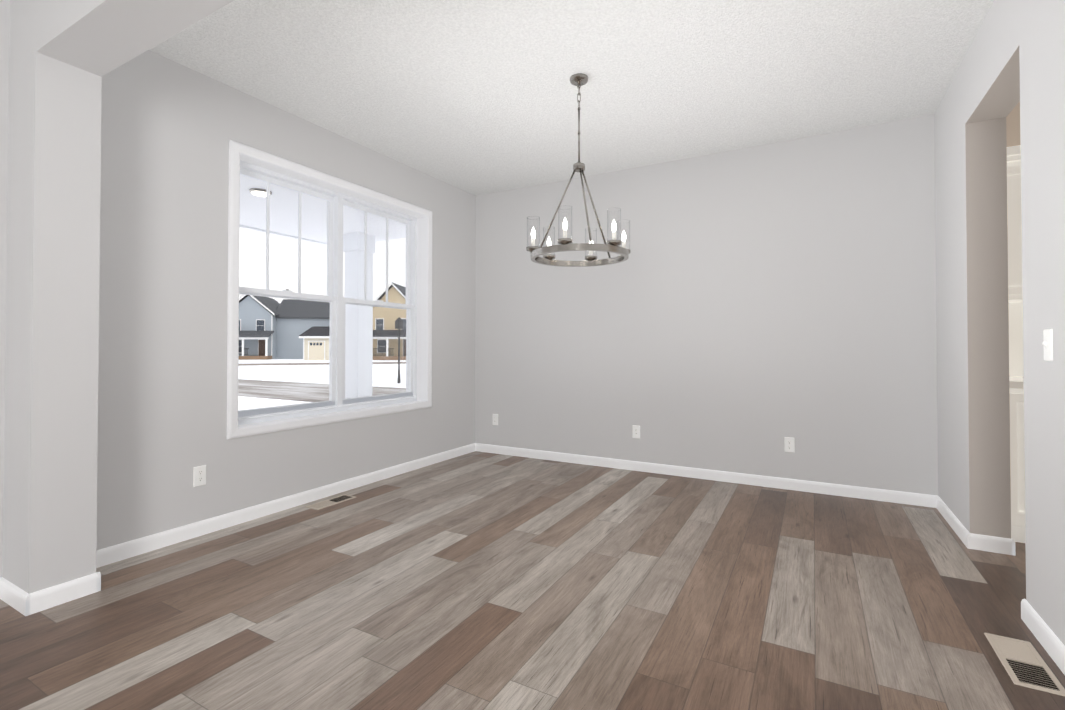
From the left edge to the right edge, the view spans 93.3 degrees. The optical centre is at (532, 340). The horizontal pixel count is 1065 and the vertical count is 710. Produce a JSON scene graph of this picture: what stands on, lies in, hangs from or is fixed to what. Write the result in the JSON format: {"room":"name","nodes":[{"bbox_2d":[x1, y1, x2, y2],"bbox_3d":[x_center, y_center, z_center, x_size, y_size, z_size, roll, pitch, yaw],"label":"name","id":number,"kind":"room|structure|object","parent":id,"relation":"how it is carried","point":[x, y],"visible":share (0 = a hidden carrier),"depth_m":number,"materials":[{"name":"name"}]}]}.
{"room":"dining room","nodes":[
{"label":"dining room","id":0,"kind":"room"},
{"bbox_2d":[2,0,101,593],"bbox_3d":[-2.179,-0.228,2.284,0.310,2.740,0.225,0,-1,29],"label":"wall","id":1,"kind":"structure","parent":0,"point":[51,352],"depth_m":2.19,"materials":[{"name":"grey paint"}]},
{"bbox_2d":[0,577,39,615],"bbox_3d":[-2.218,1.098,2.153,0.293,0.084,0.013,0,-1,29],"label":"baseboard","id":2,"kind":"structure","parent":1,"relation":"attached to","point":[21,601],"depth_m":2.11,"materials":[{"name":"white wood"}]},
{"bbox_2d":[65,563,103,594],"bbox_3d":[-2.102,1.101,2.361,0.293,0.084,0.013,0,-1,29],"label":"baseboard","id":3,"kind":"structure","parent":1,"relation":"attached to","point":[90,584],"depth_m":2.26,"materials":[{"name":"white wood"}]},
{"bbox_2d":[36,0,233,76],"bbox_3d":[-0.468,-1.420,1.344,3.610,0.380,0.225,0,-1,29],"label":"header beam","id":4,"kind":"structure","parent":0,"point":[101,38],"depth_m":1.99,"materials":[{"name":"grey paint"}]},
{"bbox_2d":[0,0,475,577],"bbox_3d":[-2.674,-0.232,1.972,0.250,2.740,8.507,0,-1,29],"label":"wall","id":5,"kind":"structure","parent":0,"point":[170,128],"depth_m":2.94,"materials":[{"name":"grey paint"}]},
{"bbox_2d":[193,465,205,486],"bbox_3d":[-1.963,0.799,2.968,0.007,0.115,0.070,0,-1,29],"label":"electrical outlet","id":6,"kind":"object","parent":5,"relation":"attached to","point":[199,475],"visible":1,"depth_m":2.96,"materials":[{"name":"white plastic"}]},
{"bbox_2d":[96,443,475,565],"bbox_3d":[-1.438,1.120,3.900,0.013,0.084,3.350,0,-1,29],"label":"baseboard","id":7,"kind":"structure","parent":5,"relation":"attached to","point":[129,549],"depth_m":3.24,"materials":[{"name":"white wood"}]},
{"bbox_2d":[227,140,431,438],"bbox_3d":[-1.513,-0.309,3.998,0.234,1.865,1.905,0,-1,29],"label":"window","id":8,"kind":"structure","parent":5,"relation":"in","point":[334,297],"depth_m":3.99,"materials":[{"name":"white plastic"}]},
{"bbox_2d":[406,310,407,391],"bbox_3d":[-2.783,-0.157,2.032,0.060,3.490,8.507,0,-1,29],"label":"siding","id":9,"kind":"object","parent":5,"relation":"attached to","point":[406,348],"depth_m":4.88,"materials":[{"name":"white"}]},
{"bbox_2d":[0,451,1064,709],"bbox_3d":[0.732,1.214,0.053,8.050,0.200,8.507,0,-1,29],"label":"floor","id":10,"kind":"structure","parent":0,"point":[480,581],"depth_m":2.13,"materials":[{"name":"wood"}]},
{"bbox_2d":[305,494,355,509],"bbox_3d":[-1.441,1.156,3.604,0.135,0.005,0.340,0,-1,29],"label":"floor vent","id":11,"kind":"object","parent":10,"relation":"in","point":[330,502],"visible":1,"depth_m":3.58,"materials":[{"name":"beige metal"}]},
{"bbox_2d":[1009,389,1024,542],"bbox_3d":[3.020,0.711,3.006,0.450,0.880,0.618,0,-1,29],"label":"base cabinet","id":12,"kind":"object","parent":10,"relation":"on","point":[1016,392],"depth_m":2.83,"materials":[{"name":"white wood"}]},
{"bbox_2d":[1009,377,1023,388],"bbox_3d":[3.728,0.246,2.610,2.098,0.040,0.630,0,-1,29],"label":"countertop","id":13,"kind":"structure","parent":12,"relation":"on","point":[1014,382],"depth_m":2.83,"materials":[{"name":"white stone"}]},
{"bbox_2d":[984,633,1064,695],"bbox_3d":[1.731,1.133,1.773,0.135,0.005,0.340,0,-1,29],"label":"floor vent","id":14,"kind":"object","parent":10,"relation":"in","point":[1024,664],"visible":1,"depth_m":1.75,"materials":[{"name":"beige metal"}]},
{"bbox_2d":[149,0,993,195],"bbox_3d":[0.732,-1.726,0.090,8.050,0.200,8.507,0,-1,29],"label":"ceiling","id":15,"kind":"structure","parent":0,"point":[476,97],"depth_m":2.97,"materials":[{"name":"white paint"}]},
{"bbox_2d":[526,73,630,266],"bbox_3d":[0.282,-1.040,3.038,0.603,1.098,0.639,0,-1,29],"label":"chandelier","id":16,"kind":"object","parent":15,"relation":"hanging from","point":[578,80],"visible":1,"depth_m":3.01,"materials":[{"name":"silver metal"}]},
{"bbox_2d":[475,114,937,494],"bbox_3d":[2.853,-0.211,3.615,7.800,2.740,0.250,0,-1,29],"label":"wall","id":17,"kind":"structure","parent":0,"point":[746,310],"depth_m":4.14,"materials":[{"name":"grey paint"}]},
{"bbox_2d":[493,414,497,424],"bbox_3d":[-0.391,0.828,5.264,0.070,0.115,0.010,0,-1,29],"label":"electrical outlet","id":18,"kind":"object","parent":17,"relation":"attached to","point":[495,419],"visible":1,"depth_m":5.26,"materials":[{"name":"white plastic"}]},
{"bbox_2d":[633,425,639,437],"bbox_3d":[0.933,0.822,4.525,0.070,0.115,0.010,0,-1,29],"label":"electrical outlet","id":19,"kind":"object","parent":17,"relation":"attached to","point":[636,431],"visible":1,"depth_m":4.52,"materials":[{"name":"white plastic"}]},
{"bbox_2d":[476,443,931,506],"bbox_3d":[1.095,1.127,4.429,3.920,0.084,0.013,0,-1,29],"label":"baseboard","id":20,"kind":"structure","parent":17,"relation":"attached to","point":[901,497],"depth_m":4.14,"materials":[{"name":"white wood"}]},
{"bbox_2d":[784,437,794,452],"bbox_3d":[2.008,0.815,3.926,0.070,0.115,0.007,0,-1,29],"label":"electrical outlet","id":21,"kind":"object","parent":17,"relation":"attached to","point":[789,442],"visible":1,"depth_m":3.92,"materials":[{"name":"white plastic"}]},
{"bbox_2d":[934,0,1064,644],"bbox_3d":[0.933,-0.258,-0.041,0.172,2.740,8.007,0,-1,29],"label":"wall","id":22,"kind":"structure","parent":0,"point":[1034,30],"depth_m":1.99,"materials":[{"name":"grey paint"}]},
{"bbox_2d":[932,495,975,549],"bbox_3d":[2.599,1.110,3.116,0.013,0.084,0.786,0,-1,29],"label":"baseboard","id":23,"kind":"structure","parent":22,"relation":"attached to","point":[969,539],"depth_m":3.02,"materials":[{"name":"white wood"}]},
{"bbox_2d":[965,46,1025,548],"bbox_3d":[2.289,-0.079,2.385,0.171,2.276,0.844,0,-1,29],"label":"door frame","id":24,"kind":"structure","parent":22,"relation":"attached to","point":[988,334],"depth_m":2.75,"materials":[{"name":"grey paint"}]},
{"bbox_2d":[988,536,1015,555],"bbox_3d":[2.767,1.109,3.037,0.013,0.084,0.813,0,-1,29],"label":"baseboard","id":25,"kind":"structure","parent":22,"relation":"attached to","point":[1007,545],"depth_m":2.70,"materials":[{"name":"white wood"}]},
{"bbox_2d":[1021,599,1064,674],"bbox_3d":[0.455,1.062,-0.725,0.013,0.084,6.376,0,-1,29],"label":"baseboard","id":26,"kind":"structure","parent":22,"relation":"attached to","point":[1046,637],"depth_m":1.86,"materials":[{"name":"white wood"}]},
{"bbox_2d":[1042,329,1052,360],"bbox_3d":[1.875,0.016,1.835,0.017,0.115,0.070,0,-1,29],"label":"toggle light switch","id":27,"kind":"object","parent":22,"relation":"attached to","point":[1047,343],"visible":1,"depth_m":1.82,"materials":[{"name":"white plastic"}]},
{"bbox_2d":[1006,101,1019,146],"bbox_3d":[2.540,-0.269,-0.938,3.508,2.740,8.007,0,-1,29],"label":"wall","id":28,"kind":"structure","parent":0,"point":[1013,128],"depth_m":3.31,"materials":[{"name":"beige paint"}]},
{"bbox_2d":[1007,153,1021,304],"bbox_3d":[3.086,-0.682,3.142,0.450,0.870,0.348,0,-1,29],"label":"upper cabinet","id":29,"kind":"object","parent":28,"relation":"attached to","point":[1014,225],"depth_m":3.05,"materials":[{"name":"white"}]},
{"label":"outside","id":30,"kind":"structure","parent":0,"visible":0},
{"bbox_2d":[238,362,405,401],"bbox_3d":[-100.492,2.627,88.682,344.369,0.120,191.783,0,-1,29],"label":"road","id":31,"kind":"structure","parent":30,"point":[247,388],"depth_m":18.76,"materials":[{"name":"beige"}]},
{"bbox_3d":[-4.228,1.420,1.784,2.300,0.330,11.000,0,-1,29],"label":"floor","id":32,"kind":"structure","parent":30,"visible":0},
{"bbox_2d":[343,232,374,398],"bbox_3d":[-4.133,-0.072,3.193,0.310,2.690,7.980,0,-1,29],"label":"porch column","id":33,"kind":"structure","parent":32,"relation":"on","point":[355,284],"depth_m":6.44,"materials":[{"name":"white"}]},
{"bbox_2d":[240,175,405,244],"bbox_3d":[-4.354,-1.573,1.892,2.590,0.320,11.000,0,-1,29],"label":"porch ceiling","id":34,"kind":"structure","parent":33,"relation":"on","point":[251,207],"depth_m":5.66,"materials":[{"name":"white"}]},
{"bbox_2d":[249,188,271,196],"bbox_3d":[-2.546,-1.380,4.705,0.190,0.036,0.190,0,-1,29],"label":"recessed light","id":35,"kind":"object","parent":34,"relation":"in","point":[255,191],"depth_m":4.65,"materials":[{"name":"silver metal"}]},
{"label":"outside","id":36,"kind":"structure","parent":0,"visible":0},
{"bbox_2d":[238,359,405,410],"bbox_3d":[-153.133,3.522,142.725,399.750,0.300,700.000,0,-1,29],"label":"snow","id":37,"kind":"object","parent":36,"point":[296,374],"depth_m":27.51,"materials":[{"name":"white snow"}]},
{"bbox_2d":[239,295,329,359],"bbox_3d":[-33.121,-1.333,67.432,12.900,9.500,11.450,0,-1,-10],"label":"house","id":38,"kind":"structure","parent":37,"relation":"on","point":[285,325],"depth_m":65.26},
{"bbox_2d":[299,326,329,359],"bbox_3d":[-25.254,0.799,62.062,3.900,5.100,6.740,0,-1,2],"label":"garage","id":39,"kind":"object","parent":37,"relation":"on","point":[321,352],"depth_m":59.04,"materials":[{"name":"beige"}]},
{"bbox_2d":[373,282,405,359],"bbox_3d":[-16.752,-1.817,64.763,7.100,10.400,11.450,0,-1,4],"label":"house","id":40,"kind":"structure","parent":37,"relation":"on","point":[380,333],"depth_m":61.12,"materials":[{"name":"beige"}]},
{"bbox_2d":[395,317,402,382],"bbox_3d":[-5.780,0.414,21.772,0.304,2.850,0.320,0,-1,29],"label":"street lamp","id":41,"kind":"object","parent":37,"relation":"on","point":[400,322],"depth_m":21.73,"materials":[{"name":"grey metal"}]}
]}

